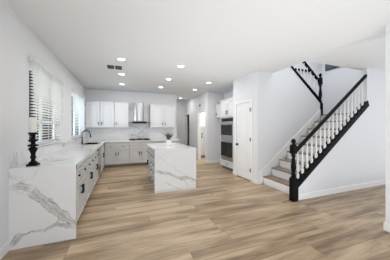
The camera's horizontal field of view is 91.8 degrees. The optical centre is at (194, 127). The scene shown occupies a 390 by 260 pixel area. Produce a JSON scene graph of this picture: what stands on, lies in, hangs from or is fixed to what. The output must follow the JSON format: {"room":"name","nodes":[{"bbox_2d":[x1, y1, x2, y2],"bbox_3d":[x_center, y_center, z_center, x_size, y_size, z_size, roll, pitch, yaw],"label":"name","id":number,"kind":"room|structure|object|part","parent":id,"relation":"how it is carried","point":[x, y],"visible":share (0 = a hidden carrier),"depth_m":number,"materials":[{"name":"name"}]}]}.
{"room":"kitchen","nodes":[
{"label":"kitchen","id":0,"kind":"room"},
{"bbox_2d":[0,0,86,247],"bbox_3d":[-2.037,0.004,1.766,0.150,2.740,10.750,0,0,-21],"label":"wall","id":1,"kind":"structure","parent":0,"point":[18,42],"depth_m":2.28,"materials":[{"name":"white paint"}]},
{"bbox_2d":[0,240,9,259],"bbox_3d":[-1.065,1.317,-0.553,0.016,0.115,5.725,0,0,-21],"label":"baseboard","id":2,"kind":"structure","parent":1,"relation":"attached to","point":[5,248],"depth_m":2.02,"materials":[{"name":"white paint"}]},
{"bbox_2d":[29,66,54,143],"bbox_3d":[-2.616,-0.321,3.188,0.046,1.190,1.378,0,0,-21],"label":"window","id":3,"kind":"structure","parent":1,"relation":"in","point":[30,92],"depth_m":3.19,"materials":[{"name":"white glass"}]},
{"bbox_3d":[-2.497,-0.321,2.873,0.004,1.100,0.614,0,0,-21],"label":"pane","id":4,"kind":"part","parent":3,"relation":"part of","materials":[{"name":"clear glass"}]},
{"bbox_2d":[29,56,64,146],"bbox_3d":[-2.484,-0.349,3.248,0.066,1.244,1.420,0,0,-21],"label":"window blind","id":5,"kind":"object","parent":3,"relation":"attached to","point":[49,86],"visible":0.89,"depth_m":3.04,"materials":[{"name":"white plastic"}]},
{"bbox_3d":[-2.483,0.264,3.249,0.040,0.018,1.408,0,0,-21],"label":"rail","id":6,"kind":"part","parent":5,"relation":"part of","materials":[{"name":"white"}]},
{"bbox_3d":[-2.736,-0.321,3.503,0.004,1.100,0.614,0,0,-21],"label":"pane","id":7,"kind":"part","parent":3,"relation":"part of","materials":[{"name":"clear glass"}]},
{"bbox_2d":[10,136,86,167],"bbox_3d":[-2.954,0.377,4.411,0.017,0.162,4.828,0,0,-21],"label":"upstand","id":8,"kind":"object","parent":1,"relation":"attached to","point":[21,157],"visible":0.93,"depth_m":2.97,"materials":[{"name":"white stone"}]},
{"bbox_2d":[72,95,79,137],"bbox_3d":[-3.454,-0.321,5.388,0.046,1.190,1.510,0,0,-21],"label":"window","id":9,"kind":"structure","parent":1,"relation":"in","point":[73,127],"depth_m":5.37,"materials":[{"name":"white glass"}]},
{"bbox_3d":[-3.323,-0.321,5.043,0.004,1.100,0.680,0,0,-21],"label":"pane","id":10,"kind":"part","parent":9,"relation":"part of","materials":[{"name":"clear glass"}]},
{"bbox_3d":[-3.586,-0.321,5.734,0.004,1.100,0.680,0,0,-21],"label":"pane","id":11,"kind":"part","parent":9,"relation":"part of","materials":[{"name":"clear glass"}]},
{"bbox_2d":[72,89,85,138],"bbox_3d":[-3.319,-0.349,5.440,0.066,1.244,1.550,0,0,-21],"label":"window blind","id":12,"kind":"object","parent":9,"relation":"attached to","point":[79,99],"visible":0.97,"depth_m":5.29,"materials":[{"name":"white plastic"}]},
{"bbox_2d":[87,89,176,164],"bbox_3d":[-2.321,0.004,7.329,3.280,2.740,0.150,0,0,-21],"label":"wall","id":13,"kind":"structure","parent":0,"point":[92,94],"depth_m":7.22,"materials":[{"name":"white paint"}]},
{"bbox_2d":[85,100,114,127],"bbox_3d":[-3.327,-0.454,6.656,0.916,0.915,0.388,0,0,-21],"label":"upper cabinet","id":14,"kind":"object","parent":13,"relation":"attached to","point":[99,114],"visible":0.98,"depth_m":6.53,"materials":[{"name":"white paint"}]},
{"bbox_3d":[-3.484,-0.444,6.443,0.407,0.855,0.027,0,0,-21],"label":"door","id":15,"kind":"part","parent":14,"relation":"part of","materials":[{"name":"white paint"}]},
{"bbox_3d":[-3.062,-0.444,6.604,0.402,0.855,0.027,0,0,-21],"label":"door","id":16,"kind":"part","parent":14,"relation":"part of","materials":[{"name":"white paint"}]},
{"bbox_2d":[87,128,127,140],"bbox_3d":[-3.166,0.231,6.920,1.371,0.454,0.011,0,0,-21],"label":"backsplash","id":17,"kind":"structure","parent":13,"relation":"attached to","point":[96,133],"depth_m":6.90,"materials":[{"name":"white stone"}]},
{"bbox_2d":[115,102,128,127],"bbox_3d":[-2.679,-0.454,6.903,0.468,0.915,0.388,0,0,-21],"label":"upper cabinet","id":18,"kind":"object","parent":13,"relation":"attached to","point":[121,108],"visible":0.98,"depth_m":6.77,"materials":[{"name":"white paint"}]},
{"bbox_2d":[128,104,148,139],"bbox_3d":[-2.163,-0.216,7.301,0.771,1.349,0.013,0,0,-21],"label":"backsplash","id":19,"kind":"structure","parent":13,"relation":"attached to","point":[135,130],"depth_m":7.29,"materials":[{"name":"white stone"}]},
{"bbox_2d":[129,103,149,122],"bbox_3d":[-2.087,-0.543,7.094,0.760,0.765,0.424,0,0,-21],"label":"range hood","id":20,"kind":"object","parent":13,"relation":"attached to","point":[138,107],"visible":0.99,"depth_m":7.04,"materials":[{"name":"silver metal"}]},
{"bbox_2d":[149,103,174,127],"bbox_3d":[-1.275,-0.454,7.438,0.978,0.915,0.388,0,0,-21],"label":"upper cabinet","id":21,"kind":"object","parent":13,"relation":"attached to","point":[160,115],"visible":1,"depth_m":7.28,"materials":[{"name":"white paint"}]},
{"bbox_3d":[-1.445,-0.444,7.220,0.442,0.855,0.027,0,0,-21],"label":"door","id":22,"kind":"part","parent":21,"relation":"part of","materials":[{"name":"white paint"}]},
{"bbox_3d":[-0.994,-0.444,7.391,0.427,0.855,0.027,0,0,-21],"label":"door","id":23,"kind":"part","parent":21,"relation":"part of","materials":[{"name":"white paint"}]},
{"bbox_2d":[149,128,175,138],"bbox_3d":[-1.290,0.231,7.635,1.095,0.454,0.011,0,0,-21],"label":"backsplash","id":24,"kind":"structure","parent":13,"relation":"attached to","point":[154,133],"depth_m":7.59,"materials":[{"name":"white stone"}]},
{"bbox_2d":[177,101,184,144],"bbox_3d":[-1.035,0.004,9.852,1.220,2.740,0.150,0,0,-21],"label":"wall","id":25,"kind":"structure","parent":0,"point":[180,105],"depth_m":9.90,"materials":[{"name":"white paint"}]},
{"bbox_2d":[188,115,188,145],"bbox_3d":[0.134,0.004,11.207,2.170,2.740,1.550,0,0,-21],"label":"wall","id":26,"kind":"structure","parent":0,"point":[188,115],"depth_m":11.72,"materials":[{"name":"white paint"}]},
{"bbox_2d":[1,157,389,259],"bbox_3d":[1.204,1.434,4.846,8.400,0.120,14.200,0,0,-21],"label":"floor","id":27,"kind":"structure","parent":0,"point":[227,216],"depth_m":2.71,"materials":[{"name":"brown wood"}]},
{"bbox_2d":[77,161,85,220],"bbox_3d":[-1.937,0.938,2.668,0.650,0.873,0.833,0,0,-21],"label":"base cabinet","id":28,"kind":"object","parent":27,"relation":"on","point":[81,169],"visible":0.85,"depth_m":2.75,"materials":[{"name":"grey paint"}]},
{"bbox_3d":[-1.608,0.651,2.575,0.027,0.155,0.380,0,0,-21],"label":"drawer","id":29,"kind":"part","parent":28,"relation":"part of","materials":[{"name":"grey paint"}]},
{"bbox_3d":[-1.608,1.004,2.575,0.027,0.510,0.380,0,0,-21],"label":"door","id":30,"kind":"part","parent":28,"relation":"part of","materials":[{"name":"grey paint"}]},
{"bbox_3d":[-1.753,0.651,2.956,0.027,0.155,0.380,0,0,-21],"label":"drawer","id":31,"kind":"part","parent":28,"relation":"part of","materials":[{"name":"grey paint"}]},
{"bbox_3d":[-1.753,1.004,2.956,0.027,0.510,0.380,0,0,-21],"label":"door","id":32,"kind":"part","parent":28,"relation":"part of","materials":[{"name":"grey paint"}]},
{"bbox_2d":[84,154,93,201],"bbox_3d":[-2.232,0.938,3.442,0.650,0.873,0.816,0,0,-21],"label":"base cabinet","id":33,"kind":"object","parent":27,"relation":"on","point":[89,161],"visible":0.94,"depth_m":3.48,"materials":[{"name":"grey paint"}]},
{"bbox_3d":[-1.905,0.651,3.353,0.027,0.155,0.371,0,0,-21],"label":"drawer","id":34,"kind":"part","parent":33,"relation":"part of","materials":[{"name":"grey paint"}]},
{"bbox_3d":[-1.905,1.004,3.353,0.027,0.510,0.371,0,0,-21],"label":"door","id":35,"kind":"part","parent":33,"relation":"part of","materials":[{"name":"grey paint"}]},
{"bbox_3d":[-2.047,1.004,3.726,0.027,0.510,0.371,0,0,-21],"label":"door","id":36,"kind":"part","parent":33,"relation":"part of","materials":[{"name":"grey paint"}]},
{"bbox_2d":[8,139,179,249],"bbox_3d":[-1.433,0.916,4.972,3.258,0.915,4.883,0,0,-21],"label":"countertop","id":37,"kind":"structure","parent":27,"relation":"on","point":[42,198],"depth_m":2.24,"materials":[{"name":"white stone"}]},
{"bbox_2d":[26,132,39,165],"bbox_3d":[-1.966,0.259,2.296,0.108,0.400,0.108,0,0,-21],"label":"candle holder","id":38,"kind":"object","parent":37,"relation":"on","point":[33,148],"visible":1,"depth_m":2.27,"materials":[{"name":"black wood"}]},
{"bbox_2d":[29,117,36,131],"bbox_3d":[-1.966,-0.038,2.296,0.076,0.192,0.076,0,0,-21],"label":"candle","id":39,"kind":"object","parent":38,"relation":"on","point":[32,120],"visible":0.92,"depth_m":2.27,"materials":[{"name":"white wax"}]},
{"bbox_3d":[-1.790,0.917,2.248,0.650,0.915,0.046,0,0,-21],"label":"panel","id":40,"kind":"part","parent":37,"relation":"part of","materials":[{"name":"white stone"}]},
{"bbox_2d":[129,138,149,140],"bbox_3d":[-2.060,0.438,7.043,0.765,0.042,0.490,0,0,-21],"label":"cooktop","id":41,"kind":"object","parent":37,"relation":"in","point":[139,138],"visible":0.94,"depth_m":7.15,"materials":[{"name":"black glass"}]},
{"bbox_2d":[92,150,98,187],"bbox_3d":[-2.524,0.938,4.208,0.650,0.873,0.816,0,0,-21],"label":"base cabinet","id":42,"kind":"object","parent":27,"relation":"on","point":[95,154],"visible":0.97,"depth_m":4.25,"materials":[{"name":"grey paint"}]},
{"bbox_3d":[-2.196,1.004,4.119,0.027,0.510,0.371,0,0,-21],"label":"door","id":43,"kind":"part","parent":42,"relation":"part of","materials":[{"name":"grey paint"}]},
{"bbox_3d":[-2.339,1.004,4.492,0.027,0.510,0.371,0,0,-21],"label":"door","id":44,"kind":"part","parent":42,"relation":"part of","materials":[{"name":"grey paint"}]},
{"bbox_2d":[97,147,102,180],"bbox_3d":[-2.768,0.930,4.879,0.661,0.848,0.600,0,0,-21],"label":"dishwasher","id":45,"kind":"object","parent":27,"relation":"on","point":[99,150],"visible":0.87,"depth_m":4.92,"materials":[{"name":"grey metal"}]},
{"bbox_3d":[-2.523,0.919,4.972,0.032,0.690,0.586,0,0,-21],"label":"door","id":46,"kind":"part","parent":45,"relation":"part of","materials":[{"name":"silver metal"}]},
{"bbox_2d":[101,144,103,171],"bbox_3d":[-3.098,0.938,5.716,0.650,0.873,1.188,0,0,-21],"label":"base cabinet","id":47,"kind":"object","parent":27,"relation":"on","point":[102,146],"visible":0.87,"depth_m":5.67,"materials":[{"name":"grey paint"}]},
{"bbox_3d":[-2.725,0.916,5.506,0.027,0.685,0.462,0,0,-21],"label":"door","id":48,"kind":"part","parent":47,"relation":"part of","materials":[{"name":"grey paint"}]},
{"bbox_2d":[105,142,128,167],"bbox_3d":[-2.779,0.938,6.753,0.783,0.873,0.590,0,0,-21],"label":"base cabinet","id":49,"kind":"object","parent":27,"relation":"on","point":[116,153],"visible":1,"depth_m":6.52,"materials":[{"name":"grey paint"}]},
{"bbox_3d":[-2.870,0.661,6.458,0.352,0.155,0.027,0,0,-21],"label":"drawer","id":50,"kind":"part","parent":49,"relation":"part of","materials":[{"name":"grey paint"}]},
{"bbox_3d":[-2.870,1.004,6.458,0.352,0.480,0.027,0,0,-21],"label":"door","id":51,"kind":"part","parent":49,"relation":"part of","materials":[{"name":"grey paint"}]},
{"bbox_3d":[-2.514,0.661,6.593,0.352,0.155,0.027,0,0,-21],"label":"drawer","id":52,"kind":"part","parent":49,"relation":"part of","materials":[{"name":"grey paint"}]},
{"bbox_3d":[-2.514,1.004,6.593,0.352,0.480,0.027,0,0,-21],"label":"door","id":53,"kind":"part","parent":49,"relation":"part of","materials":[{"name":"grey paint"}]},
{"bbox_2d":[129,141,150,165],"bbox_3d":[-2.049,0.938,7.032,0.771,0.873,0.590,0,0,-21],"label":"base cabinet","id":54,"kind":"object","parent":27,"relation":"on","point":[137,150],"visible":0.89,"depth_m":6.78,"materials":[{"name":"grey paint"}]},
{"bbox_3d":[-2.137,0.661,6.737,0.346,0.155,0.027,0,0,-21],"label":"drawer","id":55,"kind":"part","parent":54,"relation":"part of","materials":[{"name":"grey paint"}]},
{"bbox_3d":[-2.137,1.004,6.737,0.346,0.480,0.027,0,0,-21],"label":"door","id":56,"kind":"part","parent":54,"relation":"part of","materials":[{"name":"grey paint"}]},
{"bbox_3d":[-1.787,1.004,6.870,0.346,0.480,0.027,0,0,-21],"label":"door","id":57,"kind":"part","parent":54,"relation":"part of","materials":[{"name":"grey paint"}]},
{"bbox_2d":[147,147,151,177],"bbox_3d":[-0.961,0.938,5.114,0.644,0.873,0.756,0,0,-21],"label":"base cabinet","id":58,"kind":"object","parent":27,"relation":"on","point":[149,150],"visible":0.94,"depth_m":4.96,"materials":[{"name":"grey paint"}]},
{"bbox_3d":[-1.280,1.002,5.189,0.027,0.505,0.342,0,0,-21],"label":"door","id":59,"kind":"part","parent":58,"relation":"part of","materials":[{"name":"grey paint"}]},
{"bbox_3d":[-1.148,1.002,4.843,0.027,0.505,0.342,0,0,-21],"label":"door","id":60,"kind":"part","parent":58,"relation":"part of","materials":[{"name":"grey paint"}]},
{"bbox_2d":[146,143,195,193],"bbox_3d":[-0.682,0.916,4.817,0.925,0.915,1.551,0,0,-21],"label":"countertop","id":61,"kind":"structure","parent":58,"relation":"on","point":[175,164],"depth_m":4.10,"materials":[{"name":"white stone"}]},
{"bbox_2d":[165,132,175,145],"bbox_3d":[-0.663,0.274,4.877,0.358,0.368,0.418,0,0,-37],"label":"potted plant","id":62,"kind":"object","parent":61,"relation":"on","point":[168,141],"visible":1,"depth_m":4.83,"materials":[{"name":"grey plant"}]},
{"bbox_2d":[151,150,153,183],"bbox_3d":[-0.691,0.938,4.418,0.636,0.873,0.730,0,0,-21],"label":"base cabinet","id":63,"kind":"object","parent":27,"relation":"on","point":[152,151],"visible":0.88,"depth_m":4.42,"materials":[{"name":"grey paint"}]},
{"bbox_2d":[151,141,178,143],"bbox_3d":[-1.194,0.938,7.357,1.051,0.873,0.590,0,0,-21],"label":"base cabinet","id":64,"kind":"object","parent":27,"relation":"on","point":[152,142],"visible":0.03,"depth_m":7.09,"materials":[{"name":"grey paint"}]},
{"bbox_2d":[201,138,204,156],"bbox_3d":[0.550,0.938,9.034,1.138,0.873,0.587,0,0,-21],"label":"base cabinet","id":65,"kind":"object","parent":27,"relation":"on","point":[202,140],"visible":0.2,"depth_m":8.67,"materials":[{"name":"white paint"}]},
{"bbox_2d":[220,97,232,170],"bbox_3d":[1.303,0.224,6.174,0.660,2.300,0.989,0,0,-21],"label":"tall cabinet","id":66,"kind":"object","parent":27,"relation":"on","point":[226,105],"visible":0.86,"depth_m":6.10,"materials":[{"name":"white paint"}]},
{"bbox_3d":[0.960,-0.616,6.289,0.027,0.520,0.442,0,0,-21],"label":"door","id":67,"kind":"part","parent":66,"relation":"part of","materials":[{"name":"white paint"}]},
{"bbox_2d":[219,117,232,161],"bbox_3d":[1.002,0.369,6.075,0.101,1.390,0.780,0,0,-21],"label":"double oven","id":68,"kind":"object","parent":66,"relation":"in","point":[226,140],"visible":0.93,"depth_m":6.02,"materials":[{"name":"silver metal"}]},
{"bbox_3d":[1.006,0.702,6.076,0.004,0.455,0.680,0,0,-21],"label":"glass","id":69,"kind":"part","parent":68,"relation":"part of","materials":[{"name":"black glass"}]},
{"bbox_3d":[1.006,0.076,6.076,0.004,0.335,0.680,0,0,-21],"label":"glass","id":70,"kind":"part","parent":68,"relation":"part of","materials":[{"name":"black glass"}]},
{"bbox_3d":[1.020,0.681,6.082,0.026,0.585,0.764,0,0,-21],"label":"oven door","id":71,"kind":"part","parent":68,"relation":"part of","materials":[{"name":"black glass"}]},
{"bbox_3d":[1.020,0.057,6.082,0.026,0.465,0.764,0,0,-21],"label":"oven door","id":72,"kind":"part","parent":68,"relation":"part of","materials":[{"name":"silver metal"}]},
{"bbox_3d":[1.029,-0.248,6.085,0.008,0.105,0.740,0,0,-21],"label":"control panel","id":73,"kind":"part","parent":68,"relation":"part of","materials":[{"name":"black glass"}]},
{"bbox_3d":[1.044,1.171,6.069,0.027,0.165,0.940,0,0,-21],"label":"drawer","id":74,"kind":"part","parent":66,"relation":"part of","materials":[{"name":"white paint"}]},
{"bbox_3d":[1.128,-0.616,5.850,0.027,0.520,0.442,0,0,-21],"label":"door","id":75,"kind":"part","parent":66,"relation":"part of","materials":[{"name":"white paint"}]},
{"bbox_2d":[259,109,345,193],"bbox_3d":[2.732,0.430,4.508,2.135,1.887,0.977,0,0,-21],"label":"staircase","id":76,"kind":"structure","parent":27,"relation":"on","point":[279,179],"depth_m":4.63,"materials":[{"name":"white paint"}]},
{"bbox_3d":[2.549,0.430,4.951,2.110,1.887,0.019,0,0,-21],"label":"skirting","id":77,"kind":"part","parent":76,"relation":"part of","materials":[{"name":"white paint"}]},
{"bbox_2d":[289,74,368,201],"bbox_3d":[2.892,0.071,3.966,2.361,2.605,0.147,0,0,-21],"label":"balustrade","id":78,"kind":"object","parent":27,"relation":"on","point":[295,180],"visible":1,"depth_m":3.84,"materials":[{"name":"black wood"}]},
{"bbox_3d":[1.849,0.791,3.551,0.116,1.165,0.114,0,0,-21],"label":"newel post","id":79,"kind":"part","parent":78,"relation":"part of","materials":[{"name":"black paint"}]},
{"bbox_3d":[2.914,-0.370,3.973,2.194,1.723,0.060,0,0,-21],"label":"handrail","id":80,"kind":"part","parent":78,"relation":"part of","materials":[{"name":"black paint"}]},
{"bbox_2d":[4,0,389,101],"bbox_3d":[0.339,-1.516,4.517,6.550,0.300,14.200,0,0,-21],"label":"ceiling","id":81,"kind":"structure","parent":0,"point":[270,36],"depth_m":2.80,"materials":[{"name":"white paint"}]},
{"bbox_2d":[106,64,122,69],"bbox_3d":[-1.812,-1.359,4.264,0.350,0.014,0.340,0,0,-21],"label":"ceiling vent","id":82,"kind":"object","parent":81,"relation":"in","point":[108,66],"visible":1,"depth_m":4.25,"materials":[{"name":"black metal"}]},
{"bbox_2d":[185,92,209,159],"bbox_3d":[0.022,0.004,8.623,0.120,2.740,2.900,0,0,-21],"label":"wall","id":83,"kind":"structure","parent":0,"point":[192,105],"depth_m":8.34,"materials":[{"name":"white paint"}]},
{"bbox_2d":[185,113,189,145],"bbox_3d":[-0.394,0.327,9.518,0.018,2.095,0.820,0,0,-21],"label":"trim","id":84,"kind":"structure","parent":83,"relation":"attached to","point":[186,113],"depth_m":9.16,"materials":[{"name":"white paint"}]},
{"bbox_2d":[185,111,204,159],"bbox_3d":[0.009,0.359,8.655,0.120,2.030,2.590,0,0,-21],"label":"trim","id":85,"kind":"structure","parent":83,"relation":"attached to","point":[199,113],"depth_m":8.17,"materials":[{"name":"white paint"}]},
{"bbox_2d":[197,109,205,162],"bbox_3d":[0.269,0.327,7.780,0.018,2.095,0.900,0,0,-21],"label":"trim","id":86,"kind":"structure","parent":83,"relation":"attached to","point":[204,109],"depth_m":7.62,"materials":[{"name":"white paint"}]},
{"bbox_2d":[196,156,219,163],"bbox_3d":[0.454,1.317,8.308,0.736,0.115,2.036,0,0,-21],"label":"baseboard","id":87,"kind":"structure","parent":83,"relation":"attached to","point":[207,161],"depth_m":7.32,"materials":[{"name":"white paint"}]},
{"bbox_2d":[201,128,204,136],"bbox_3d":[0.836,0.004,9.532,2.050,2.740,0.120,0,0,-21],"label":"wall","id":88,"kind":"structure","parent":0,"point":[202,129],"depth_m":9.31,"materials":[{"name":"white paint"}]},
{"bbox_2d":[201,112,204,127],"bbox_3d":[0.507,-0.446,9.146,1.138,0.900,0.347,0,0,-21],"label":"upper cabinet","id":89,"kind":"object","parent":88,"relation":"attached to","point":[202,113],"visible":0.14,"depth_m":8.94,"materials":[{"name":"white paint"}]},
{"bbox_2d":[210,92,223,159],"bbox_3d":[0.909,0.004,7.473,0.720,2.740,0.120,0,0,-21],"label":"wall","id":90,"kind":"structure","parent":0,"point":[215,98],"depth_m":7.37,"materials":[{"name":"white paint"}]},
{"bbox_2d":[224,90,232,98],"bbox_3d":[1.531,0.004,6.683,0.120,2.740,1.800,0,0,-21],"label":"wall","id":91,"kind":"structure","parent":0,"point":[229,94],"depth_m":7.19,"materials":[{"name":"white paint"}]},
{"bbox_2d":[216,104,220,117],"bbox_3d":[1.103,-0.631,7.050,0.410,0.510,0.778,0,0,-21],"label":"upper cabinet","id":92,"kind":"object","parent":91,"relation":"attached to","point":[218,105],"visible":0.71,"depth_m":7.20,"materials":[{"name":"white paint"}]},
{"bbox_2d":[233,71,260,179],"bbox_3d":[1.650,0.004,5.192,0.720,2.740,1.070,0,0,-21],"label":"wall","id":93,"kind":"structure","parent":0,"point":[247,87],"depth_m":4.70,"materials":[{"name":"white paint"}]},
{"bbox_2d":[235,99,251,181],"bbox_3d":[1.293,0.324,5.091,0.018,2.101,0.777,0,0,-21],"label":"trim","id":94,"kind":"structure","parent":93,"relation":"attached to","point":[248,100],"depth_m":4.97,"materials":[{"name":"white paint"}]},
{"bbox_2d":[236,102,250,179],"bbox_3d":[1.294,0.347,5.082,0.108,2.009,0.655,0,0,-21],"label":"door","id":95,"kind":"structure","parent":93,"relation":"in","point":[243,110],"depth_m":5.10,"materials":[{"name":"white paint"}]},
{"bbox_3d":[1.312,-0.029,5.098,0.006,0.875,0.357,0,0,-21],"label":"panel","id":96,"kind":"part","parent":95,"relation":"part of","materials":[{"name":"white paint"}]},
{"bbox_3d":[1.312,0.864,5.098,0.006,0.550,0.357,0,0,-21],"label":"panel","id":97,"kind":"part","parent":95,"relation":"part of","materials":[{"name":"white paint"}]},
{"bbox_2d":[233,171,259,184],"bbox_3d":[1.337,1.317,5.065,0.076,0.115,1.086,0,0,-21],"label":"baseboard","id":98,"kind":"structure","parent":93,"relation":"attached to","point":[254,181],"depth_m":4.62,"materials":[{"name":"white paint"}]},
{"bbox_2d":[261,67,319,183],"bbox_3d":[2.552,-0.136,5.028,2.050,3.020,0.120,0,0,-21],"label":"wall","id":99,"kind":"structure","parent":0,"point":[287,105],"depth_m":4.85,"materials":[{"name":"white paint"}]},
{"bbox_2d":[294,61,322,102],"bbox_3d":[3.349,-1.326,6.546,3.180,5.400,0.150,0,0,-21],"label":"wall","id":100,"kind":"structure","parent":0,"point":[317,68],"depth_m":6.82,"materials":[{"name":"white paint"}]},
{"bbox_2d":[320,114,349,120],"bbox_3d":[4.313,-0.274,5.709,1.671,0.122,2.096,0,0,-21],"label":"floor","id":101,"kind":"structure","parent":0,"point":[321,117],"depth_m":4.97,"materials":[{"name":"wood"}]},
{"bbox_2d":[298,68,385,193],"bbox_3d":[3.777,-0.146,4.328,3.960,3.040,0.100,0,0,-21],"label":"wall","id":102,"kind":"structure","parent":0,"point":[359,157],"depth_m":4.28,"materials":[{"name":"white paint"}]},
{"bbox_2d":[298,179,385,199],"bbox_3d":[3.725,1.317,4.246,3.815,0.115,0.016,0,0,-21],"label":"baseboard","id":103,"kind":"structure","parent":102,"relation":"attached to","point":[308,195],"depth_m":3.98,"materials":[{"name":"white paint"}]},
{"bbox_2d":[323,64,361,128],"bbox_3d":[5.165,-1.326,6.034,0.150,5.400,2.100,0,0,-21],"label":"wall","id":104,"kind":"structure","parent":0,"point":[337,82],"depth_m":6.45,"materials":[{"name":"white paint"}]},
{"bbox_2d":[325,64,338,70],"bbox_3d":[4.936,-2.486,6.375,0.033,0.860,1.080,0,0,-21],"label":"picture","id":105,"kind":"object","parent":104,"relation":"attached to","point":[327,67],"visible":0.17,"depth_m":6.72,"materials":[{"name":"grey"}]},
{"bbox_2d":[307,32,385,71],"bbox_3d":[4.965,-1.448,1.784,3.550,0.436,5.800,0,0,-21],"label":"ceiling","id":106,"kind":"structure","parent":0,"point":[370,53],"depth_m":3.55,"materials":[{"name":"white paint"}]},
{"bbox_2d":[386,24,389,223],"bbox_3d":[3.402,0.004,0.467,0.150,2.740,4.450,0,0,-21],"label":"wall","id":107,"kind":"structure","parent":0,"point":[387,25],"depth_m":2.49,"materials":[{"name":"white paint"}]},
{"bbox_2d":[383,221,389,232],"bbox_3d":[3.391,1.317,0.471,0.166,0.115,4.466,0,0,-21],"label":"baseboard","id":108,"kind":"structure","parent":107,"relation":"attached to","point":[386,226],"depth_m":2.50,"materials":[{"name":"white paint"}]},
{"bbox_3d":[4.291,-0.349,5.701,1.718,0.028,2.096,0,0,-21],"label":"floor","id":109,"kind":"structure","parent":0,"visible":0},
{"bbox_2d":[291,61,322,114],"bbox_3d":[2.981,-1.343,5.191,1.368,1.958,0.144,0,0,-21],"label":"balustrade","id":110,"kind":"object","parent":109,"relation":"on","point":[319,80],"visible":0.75,"depth_m":5.27,"materials":[{"name":"black wood"}]},
{"bbox_3d":[2.966,-1.804,5.164,1.220,1.036,0.060,0,0,-21],"label":"handrail","id":111,"kind":"part","parent":110,"relation":"part of","materials":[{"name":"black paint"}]},
{"bbox_3d":[3.579,-0.957,5.398,0.104,1.188,0.103,0,0,-21],"label":"newel post","id":112,"kind":"part","parent":110,"relation":"part of","materials":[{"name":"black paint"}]}
]}

